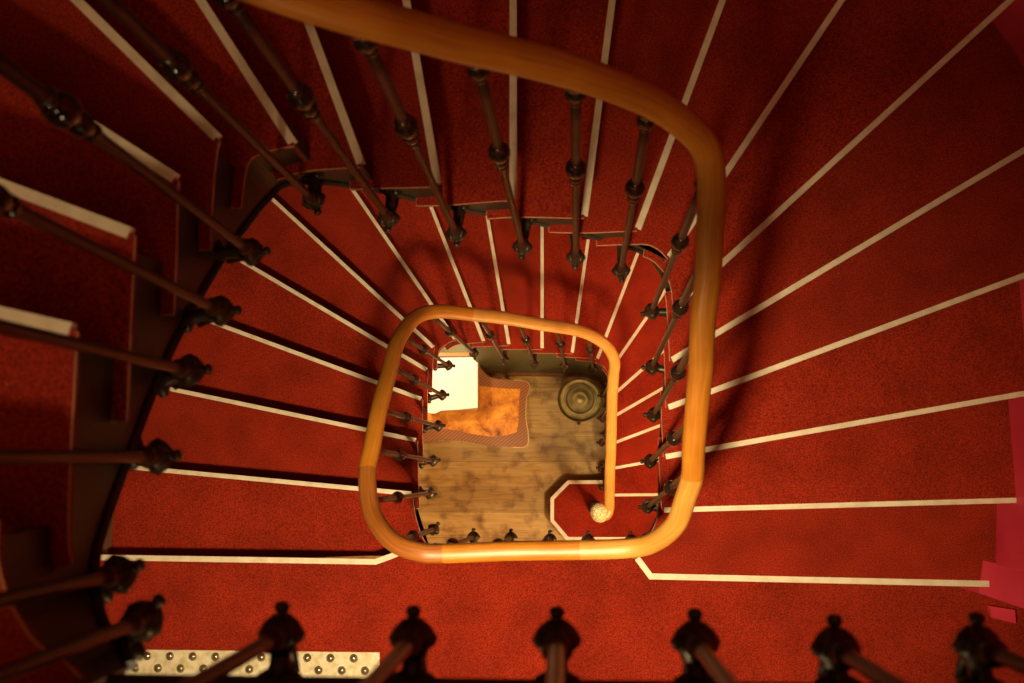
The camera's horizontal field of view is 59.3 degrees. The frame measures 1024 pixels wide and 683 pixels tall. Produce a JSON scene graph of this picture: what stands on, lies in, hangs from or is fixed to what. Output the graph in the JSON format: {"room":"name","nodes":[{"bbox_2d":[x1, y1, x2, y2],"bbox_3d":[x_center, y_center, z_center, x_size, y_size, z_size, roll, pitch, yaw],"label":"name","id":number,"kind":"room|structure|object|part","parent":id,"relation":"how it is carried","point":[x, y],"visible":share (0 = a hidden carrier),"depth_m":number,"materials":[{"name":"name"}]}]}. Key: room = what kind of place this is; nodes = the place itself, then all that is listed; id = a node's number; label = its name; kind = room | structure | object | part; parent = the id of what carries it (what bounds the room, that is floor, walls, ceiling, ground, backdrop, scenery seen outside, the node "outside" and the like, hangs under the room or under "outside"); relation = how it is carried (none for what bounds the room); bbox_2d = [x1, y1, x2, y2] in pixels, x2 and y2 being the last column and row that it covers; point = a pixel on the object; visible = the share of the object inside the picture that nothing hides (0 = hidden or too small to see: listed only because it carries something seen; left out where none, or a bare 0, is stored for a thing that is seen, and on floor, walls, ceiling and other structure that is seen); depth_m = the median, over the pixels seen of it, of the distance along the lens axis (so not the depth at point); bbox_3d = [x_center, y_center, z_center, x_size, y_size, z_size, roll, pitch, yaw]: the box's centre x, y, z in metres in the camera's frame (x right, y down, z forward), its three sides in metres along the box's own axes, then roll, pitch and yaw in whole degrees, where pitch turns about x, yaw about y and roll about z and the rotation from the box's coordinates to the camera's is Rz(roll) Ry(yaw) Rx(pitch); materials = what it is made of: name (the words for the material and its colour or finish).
{"room":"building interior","nodes":[
{"label":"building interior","id":0,"kind":"room"},
{"bbox_2d":[102,514,113,553],"bbox_3d":[-1.958,0.125,2.811,0.872,9.520,4.280,14,83,5],"label":"wall","id":1,"kind":"structure","parent":0,"point":[107,547],"depth_m":4.38,"materials":[{"name":"brown paint"}]},
{"bbox_2d":[104,674,810,682],"bbox_3d":[0.105,1.214,0.941,4.505,0.261,1.614,0,82,3],"label":"stair landing","id":2,"kind":"structure","parent":0,"point":[111,678],"depth_m":1.19,"materials":[{"name":"red carpet"}]},
{"bbox_2d":[320,376,635,558],"bbox_3d":[0.464,0.947,7.396,4.505,0.051,4.029,0,82,3],"label":"floor","id":3,"kind":"structure","parent":0,"point":[492,490],"depth_m":7.38,"materials":[{"name":"brown wood"}]},
{"bbox_2d":[111,185,666,557],"bbox_3d":[0.156,0.045,5.971,4.088,3.062,2.689,0,82,3],"label":"flight","id":4,"kind":"object","parent":3,"relation":"on","point":[270,441],"visible":0.52,"depth_m":5.05,"materials":[{"name":"red carpet"}]},
{"bbox_3d":[0.126,0.635,5.877,1.142,2.958,1.209,0,82,3],"label":"string moulding","id":5,"kind":"part","parent":4,"relation":"part of","materials":[{"name":"brown wood"}]},
{"bbox_2d":[0,0,1023,682],"bbox_3d":[0.733,0.300,3.585,2.649,7.296,1.235,0,82,3],"label":"stair railing","id":6,"kind":"object","parent":4,"relation":"attached to","point":[368,23],"visible":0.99,"depth_m":1.71,"materials":[{"name":"wood"}]},
{"bbox_3d":[-0.660,-0.187,1.114,0.054,0.135,0.053,0,82,3],"label":"knob","id":7,"kind":"part","parent":6,"relation":"part of","materials":[{"name":"black paint"}]},
{"bbox_3d":[-0.646,-0.331,1.314,0.054,0.135,0.053,0,82,3],"label":"knob","id":8,"kind":"part","parent":6,"relation":"part of","materials":[{"name":"black paint"}]},
{"bbox_3d":[-0.580,-0.474,1.580,0.054,0.135,0.053,0,82,3],"label":"knob","id":9,"kind":"part","parent":6,"relation":"part of","materials":[{"name":"black paint"}]},
{"bbox_3d":[-0.415,-0.478,1.791,0.054,0.135,0.053,0,82,3],"label":"knob","id":10,"kind":"part","parent":6,"relation":"part of","materials":[{"name":"black paint"}]},
{"bbox_3d":[-0.493,0.677,3.909,0.054,0.134,0.053,0,82,3],"label":"knob","id":11,"kind":"part","parent":6,"relation":"part of","materials":[{"name":"black paint"}]},
{"bbox_3d":[-0.436,0.657,3.303,0.488,0.270,0.161,42,86,8],"label":"handrail","id":12,"kind":"part","parent":6,"relation":"part of","materials":[{"name":"brown wood"}]},
{"bbox_3d":[-0.500,0.510,4.042,0.054,0.135,0.053,0,82,3],"label":"knob","id":13,"kind":"part","parent":6,"relation":"part of","materials":[{"name":"black paint"}]},
{"bbox_3d":[-0.225,-0.455,1.941,0.054,0.134,0.053,0,82,3],"label":"knob","id":14,"kind":"part","parent":6,"relation":"part of","materials":[{"name":"black paint"}]},
{"bbox_3d":[-0.487,0.353,4.178,0.054,0.135,0.053,0,82,3],"label":"knob","id":15,"kind":"part","parent":6,"relation":"part of","materials":[{"name":"black paint"}]},
{"bbox_3d":[-0.404,0.803,3.711,0.054,0.135,0.053,0,82,3],"label":"knob","id":16,"kind":"part","parent":6,"relation":"part of","materials":[{"name":"black paint"}]},
{"bbox_3d":[-0.473,0.187,4.382,0.054,0.135,0.053,0,82,3],"label":"knob","id":17,"kind":"part","parent":6,"relation":"part of","materials":[{"name":"black paint"}]},
{"bbox_3d":[-0.472,0.138,4.005,0.249,1.047,0.885,19,83,6],"label":"handrail","id":18,"kind":"part","parent":6,"relation":"part of","materials":[{"name":"brown wood"}]},
{"bbox_3d":[-0.451,0.043,4.606,0.054,0.135,0.053,0,82,3],"label":"knob","id":19,"kind":"part","parent":6,"relation":"part of","materials":[{"name":"black paint"}]},
{"bbox_3d":[-0.337,-0.052,4.883,0.054,0.135,0.053,0,82,3],"label":"knob","id":20,"kind":"part","parent":6,"relation":"part of","materials":[{"name":"black paint"}]},
{"bbox_3d":[-0.240,0.827,3.676,0.054,0.135,0.053,0,82,3],"label":"knob","id":21,"kind":"part","parent":6,"relation":"part of","materials":[{"name":"black paint"}]},
{"bbox_3d":[-0.250,-0.477,1.318,1.221,1.463,0.467,-29,81,-1],"label":"handrail","id":22,"kind":"part","parent":6,"relation":"part of","materials":[{"name":"brown wood"}]},
{"bbox_3d":[-0.123,-0.035,5.100,0.054,0.135,0.053,0,82,3],"label":"knob","id":23,"kind":"part","parent":6,"relation":"part of","materials":[{"name":"black paint"}]},
{"bbox_3d":[-0.029,-0.440,2.126,0.054,0.135,0.053,0,82,3],"label":"knob","id":24,"kind":"part","parent":6,"relation":"part of","materials":[{"name":"black paint"}]},
{"bbox_3d":[-0.002,0.737,3.158,0.483,0.052,0.072,-2,81,3],"label":"handrail","id":25,"kind":"part","parent":6,"relation":"part of","materials":[{"name":"brown wood"}]},
{"bbox_3d":[0.082,-0.009,5.265,0.054,0.135,0.053,0,82,3],"label":"knob","id":26,"kind":"part","parent":6,"relation":"part of","materials":[{"name":"black paint"}]},
{"bbox_3d":[0.223,-0.036,4.981,0.853,0.979,0.202,14,83,5],"label":"handrail","id":27,"kind":"part","parent":6,"relation":"part of","materials":[{"name":"brown wood"}]},
{"bbox_3d":[0.292,0.018,5.423,0.054,0.135,0.053,0,82,3],"label":"knob","id":28,"kind":"part","parent":6,"relation":"part of","materials":[{"name":"black paint"}]},
{"bbox_3d":[0.160,-0.429,2.265,0.054,0.135,0.053,0,82,3],"label":"knob","id":29,"kind":"part","parent":6,"relation":"part of","materials":[{"name":"black paint"}]},
{"bbox_3d":[0.485,0.053,5.578,0.054,0.135,0.053,0,82,3],"label":"knob","id":30,"kind":"part","parent":6,"relation":"part of","materials":[{"name":"black paint"}]},
{"bbox_3d":[0.627,1.242,6.647,0.110,0.985,0.110,0,82,3],"label":"newel post","id":31,"kind":"part","parent":6,"relation":"part of","materials":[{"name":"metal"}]},
{"bbox_3d":[0.624,0.696,5.737,0.090,0.830,0.919,0,82,3],"label":"handrail","id":32,"kind":"part","parent":6,"relation":"part of","materials":[{"name":"brown wood"}]},
{"bbox_3d":[0.326,-0.402,2.398,0.054,0.135,0.053,0,82,3],"label":"knob","id":33,"kind":"part","parent":6,"relation":"part of","materials":[{"name":"black paint"}]},
{"bbox_3d":[0.440,0.617,2.944,0.479,0.456,0.188,-38,81,-3],"label":"handrail","id":34,"kind":"part","parent":6,"relation":"part of","materials":[{"name":"brown wood"}]},
{"bbox_3d":[0.576,0.531,3.271,0.054,0.136,0.054,0,82,3],"label":"knob","id":35,"kind":"part","parent":6,"relation":"part of","materials":[{"name":"black paint"}]},
{"bbox_3d":[0.562,0.339,3.141,0.054,0.135,0.053,0,82,3],"label":"knob","id":36,"kind":"part","parent":6,"relation":"part of","materials":[{"name":"black paint"}]},
{"bbox_3d":[0.546,0.105,2.973,0.054,0.136,0.053,0,82,3],"label":"knob","id":37,"kind":"part","parent":6,"relation":"part of","materials":[{"name":"black paint"}]},
{"bbox_3d":[0.492,-0.289,2.651,0.054,0.135,0.053,0,82,3],"label":"knob","id":38,"kind":"part","parent":6,"relation":"part of","materials":[{"name":"black paint"}]},
{"bbox_3d":[0.524,-0.102,2.816,0.054,0.136,0.053,0,82,3],"label":"knob","id":39,"kind":"part","parent":6,"relation":"part of","materials":[{"name":"black paint"}]},
{"bbox_3d":[0.527,0.121,2.533,0.074,0.552,0.548,-3,81,3],"label":"handrail","id":40,"kind":"part","parent":6,"relation":"part of","materials":[{"name":"brown wood"}]},
{"bbox_3d":[0.470,-0.334,2.163,0.105,0.390,0.322,-18,81,0],"label":"handrail","id":41,"kind":"part","parent":6,"relation":"part of","materials":[{"name":"brown wood"}]},
{"bbox_2d":[423,368,529,447],"bbox_3d":[-0.325,0.428,7.116,0.963,0.758,0.844,0,82,3],"label":"rug","id":42,"kind":"object","parent":3,"relation":"on","point":[500,420],"visible":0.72,"depth_m":6.71,"materials":[{"name":"orange fabric"}]},
{"bbox_2d":[428,344,479,413],"bbox_3d":[-0.457,0.212,6.429,0.389,0.679,0.576,0,82,3],"label":"box","id":43,"kind":"object","parent":42,"relation":"on","point":[462,382],"visible":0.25,"depth_m":6.61,"materials":[{"name":"white wood"}]},
{"bbox_3d":[-0.409,0.101,6.696,0.303,0.175,0.037,0,82,3],"label":"rail","id":44,"kind":"part","parent":43,"relation":"part of","materials":[{"name":"brown wood"}]},
{"bbox_3d":[-0.348,0.519,6.724,0.823,0.005,0.388,0,82,3],"label":"burl panel","id":45,"kind":"part","parent":42,"relation":"part of","materials":[{"name":"orange wood"}]},
{"bbox_2d":[466,343,606,453],"bbox_3d":[0.396,0.301,6.456,1.310,2.003,0.594,38,85,8],"label":"panelling","id":46,"kind":"object","parent":3,"relation":"on","point":[488,357],"visible":0.5,"depth_m":6.95,"materials":[{"name":"brown wood"}]},
{"bbox_3d":[0.450,0.452,7.407,1.293,0.035,0.577,38,85,8],"label":"skirting","id":47,"kind":"part","parent":46,"relation":"part of","materials":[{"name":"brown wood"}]},
{"bbox_2d":[557,377,602,424],"bbox_3d":[0.530,0.483,7.083,0.340,0.706,0.340,0,82,3],"label":"tray table","id":48,"kind":"object","parent":3,"relation":"on","point":[577,399],"visible":0.98,"depth_m":6.76,"materials":[{"name":"gold metal"}]},
{"bbox_2d":[101,553,1023,682],"bbox_3d":[0.288,1.711,4.127,4.505,0.261,1.561,0,82,3],"label":"stair landing","id":49,"kind":"structure","parent":0,"point":[484,617],"depth_m":4.07,"materials":[{"name":"red carpet"}]},
{"bbox_2d":[125,650,379,676],"bbox_3d":[-1.221,1.504,4.105,1.243,0.018,0.178,0,82,3],"label":"floor plate","id":50,"kind":"object","parent":49,"relation":"on","point":[183,662],"visible":0.48,"depth_m":4.11,"materials":[{"name":"beige metal"}]},
{"bbox_2d":[0,0,1023,682],"bbox_3d":[-0.020,-0.450,2.854,4.120,3.201,2.671,0,82,3],"label":"flight","id":51,"kind":"object","parent":49,"relation":"on","point":[869,352],"visible":0.8,"depth_m":3.15,"materials":[{"name":"red carpet"}]},
{"bbox_3d":[-0.008,0.200,2.841,1.239,3.037,1.210,0,82,3],"label":"string moulding","id":52,"kind":"part","parent":51,"relation":"part of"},
{"bbox_2d":[992,0,1023,570],"bbox_3d":[1.828,-0.658,2.710,0.750,9.520,2.871,-22,81,0],"label":"wall","id":53,"kind":"structure","parent":0,"point":[1010,22],"depth_m":3.68,"materials":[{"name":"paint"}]},
{"bbox_2d":[961,560,1023,608],"bbox_3d":[2.117,1.052,3.903,0.249,0.171,0.162,13,83,5],"label":"baseboard","id":54,"kind":"structure","parent":53,"relation":"attached to","point":[1006,585],"depth_m":3.82,"materials":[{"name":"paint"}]},
{"bbox_2d":[987,605,1015,623],"bbox_3d":[2.151,1.200,3.956,0.121,0.020,0.057,8,82,4],"label":"trim","id":55,"kind":"structure","parent":53,"relation":"attached to","point":[1004,614],"depth_m":3.95,"materials":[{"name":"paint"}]}
]}

